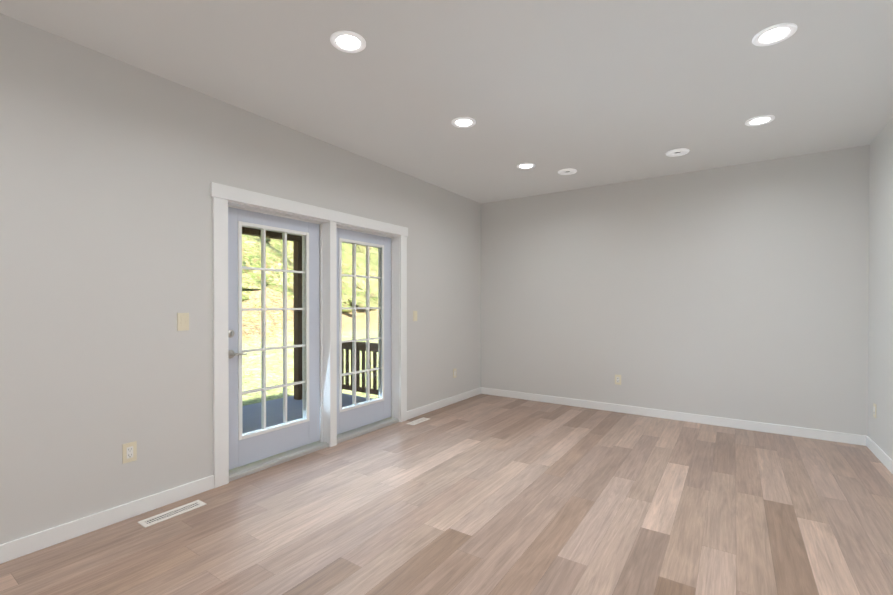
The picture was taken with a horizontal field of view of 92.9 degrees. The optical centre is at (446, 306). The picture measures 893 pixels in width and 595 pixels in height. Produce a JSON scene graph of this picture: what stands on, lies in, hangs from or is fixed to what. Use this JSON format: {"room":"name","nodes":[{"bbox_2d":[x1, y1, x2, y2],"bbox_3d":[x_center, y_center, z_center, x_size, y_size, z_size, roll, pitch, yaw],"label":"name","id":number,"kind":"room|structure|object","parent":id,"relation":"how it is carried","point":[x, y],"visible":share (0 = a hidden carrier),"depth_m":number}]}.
{"room":"empty living room","nodes":[
{"label":"empty living room","id":0,"kind":"room"},
{"bbox_2d":[0,13,480,544],"bbox_3d":[-1.837,-0.095,2.836,0.170,2.740,8.410,0,0,34],"label":"wall","id":1,"kind":"structure","parent":0,"point":[110,169],"depth_m":2.56},
{"bbox_2d":[122,441,136,463],"bbox_3d":[-1.917,0.881,2.567,0.008,0.117,0.072,0,0,34],"label":"electrical outlet","id":2,"kind":"object","parent":1,"relation":"attached to","point":[129,452],"visible":1,"depth_m":2.56},
{"bbox_2d":[177,313,188,330],"bbox_3d":[-1.745,0.100,2.813,0.010,0.117,0.072,0,0,34],"label":"light switch","id":3,"kind":"object","parent":1,"relation":"attached to","point":[182,321],"visible":1,"depth_m":2.81},
{"bbox_2d":[0,387,480,563],"bbox_3d":[-1.761,1.229,2.793,0.014,0.092,8.070,0,0,34],"label":"baseboard","id":4,"kind":"structure","parent":1,"relation":"attached to","point":[22,546],"depth_m":2.50},
{"bbox_2d":[228,207,319,469],"bbox_3d":[-1.409,0.238,3.506,0.107,1.974,0.893,0,0,34],"label":"french door","id":5,"kind":"structure","parent":1,"relation":"in","point":[264,441],"depth_m":3.49},
{"bbox_2d":[210,182,407,487],"bbox_3d":[-1.108,0.198,3.890,0.197,2.140,2.140,0,0,34],"label":"door frame","id":6,"kind":"structure","parent":1,"relation":"attached to","point":[328,221],"depth_m":3.83},
{"bbox_2d":[336,228,390,433],"bbox_3d":[-0.873,0.233,4.335,0.063,1.974,0.870,0,0,34],"label":"french door","id":7,"kind":"structure","parent":1,"relation":"in","point":[354,415],"depth_m":4.40},
{"bbox_2d":[413,311,416,320],"bbox_3d":[-0.356,0.106,4.860,0.010,0.117,0.072,0,0,34],"label":"light switch","id":8,"kind":"object","parent":1,"relation":"attached to","point":[414,315],"visible":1,"depth_m":4.85},
{"bbox_2d":[0,394,892,594],"bbox_3d":[-0.108,1.342,1.672,4.410,0.120,8.410,0,0,34],"label":"floor","id":9,"kind":"structure","parent":0,"point":[482,494],"depth_m":2.52},
{"bbox_2d":[138,500,206,527],"bbox_3d":[-1.687,1.274,2.622,0.104,0.004,0.345,0,0,34],"label":"floor vent","id":10,"kind":"object","parent":9,"relation":"in","point":[158,518],"visible":1,"depth_m":2.61},
{"bbox_2d":[229,418,398,481],"bbox_3d":[-1.132,1.249,3.914,0.196,0.038,1.898,0,0,34],"label":"threshold","id":11,"kind":"object","parent":9,"relation":"on","point":[256,466],"visible":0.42,"depth_m":3.63},
{"bbox_2d":[406,417,428,424],"bbox_3d":[-0.308,1.261,4.671,0.104,0.004,0.300,0,0,34],"label":"floor vent","id":12,"kind":"object","parent":9,"relation":"in","point":[418,421],"visible":1,"depth_m":4.66},
{"bbox_2d":[0,0,892,203],"bbox_3d":[-0.095,-1.518,1.646,4.380,0.120,8.410,0,0,34],"label":"ceiling","id":13,"kind":"structure","parent":0,"point":[593,93],"depth_m":2.67},
{"bbox_2d":[330,31,365,52],"bbox_3d":[-0.542,-1.458,2.342,0.192,0.008,0.192,0,0,34],"label":"recessed light","id":14,"kind":"object","parent":13,"relation":"in","point":[348,41],"visible":1,"depth_m":2.33},
{"bbox_2d":[452,117,475,127],"bbox_3d":[0.138,-1.465,3.379,0.192,0.008,0.192,0,0,34],"label":"recessed light","id":15,"kind":"object","parent":13,"relation":"in","point":[463,122],"visible":1,"depth_m":3.37},
{"bbox_2d":[517,163,535,168],"bbox_3d":[0.834,-1.471,4.441,0.192,0.008,0.192,0,0,34],"label":"recessed light","id":16,"kind":"object","parent":13,"relation":"in","point":[526,165],"visible":0.98,"depth_m":4.42},
{"bbox_2d":[558,169,576,174],"bbox_3d":[1.320,-1.471,4.631,0.200,0.011,0.200,0,0,34],"label":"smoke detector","id":17,"kind":"object","parent":13,"relation":"in","point":[566,171],"visible":0.98,"depth_m":4.62},
{"bbox_2d":[666,148,689,156],"bbox_3d":[2.203,-1.467,4.045,0.200,0.011,0.200,0,0,34],"label":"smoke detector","id":18,"kind":"object","parent":13,"relation":"in","point":[677,152],"visible":0.98,"depth_m":4.03},
{"bbox_2d":[745,115,774,125],"bbox_3d":[2.470,-1.465,3.343,0.192,0.008,0.192,0,0,34],"label":"recessed light","id":19,"kind":"object","parent":13,"relation":"in","point":[759,120],"visible":0.96,"depth_m":3.34},
{"bbox_2d":[752,23,796,45],"bbox_3d":[1.760,-1.458,2.279,0.192,0.008,0.192,0,0,34],"label":"recessed light","id":20,"kind":"object","parent":13,"relation":"in","point":[773,34],"visible":1,"depth_m":2.27},
{"bbox_2d":[481,145,869,435],"bbox_3d":[2.218,-0.109,5.064,4.040,2.740,0.170,0,0,34],"label":"wall","id":21,"kind":"structure","parent":0,"point":[740,292],"depth_m":4.62},
{"bbox_2d":[615,375,620,384],"bbox_3d":[2.052,0.873,5.075,0.072,0.117,0.008,0,0,34],"label":"electrical outlet","id":22,"kind":"object","parent":21,"relation":"attached to","point":[617,379],"visible":1,"depth_m":5.07},
{"bbox_2d":[481,387,865,445],"bbox_3d":[2.166,1.215,4.996,4.012,0.092,0.014,0,0,34],"label":"baseboard","id":23,"kind":"structure","parent":21,"relation":"attached to","point":[849,438],"depth_m":4.62},
{"bbox_2d":[868,118,892,459],"bbox_3d":[1.647,-0.081,0.473,0.170,2.740,8.410,0,0,34],"label":"wall","id":24,"kind":"structure","parent":0,"point":[880,372],"depth_m":3.53},
{"bbox_2d":[873,403,875,417],"bbox_3d":[3.703,0.900,3.669,0.008,0.117,0.072,0,0,34],"label":"electrical outlet","id":25,"kind":"object","parent":24,"relation":"attached to","point":[874,410],"visible":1,"depth_m":3.66},
{"bbox_2d":[866,436,892,473],"bbox_3d":[1.570,1.243,0.532,0.014,0.092,8.070,0,0,34],"label":"baseboard","id":26,"kind":"structure","parent":24,"relation":"attached to","point":[881,455],"depth_m":3.50},
{"label":"outside","id":27,"kind":"structure","parent":0,"visible":0},
{"bbox_2d":[242,246,377,405],"bbox_3d":[-7.538,-16.073,47.771,59.830,35.699,99.000,0,0,34],"label":"lawn","id":28,"kind":"structure","parent":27,"point":[251,326],"depth_m":14.94},
{"bbox_2d":[242,234,377,313],"bbox_3d":[-5.906,-18.657,55.042,36.770,37.608,77.197,0,0,34],"label":"hillside","id":29,"kind":"structure","parent":28,"relation":"on","point":[249,251],"depth_m":24.70},
{"bbox_2d":[242,227,377,432],"bbox_3d":[-3.209,0.414,2.973,2.250,3.220,7.550,0,0,34],"label":"deck","id":30,"kind":"object","parent":28,"relation":"on","point":[255,408],"depth_m":5.97}
]}

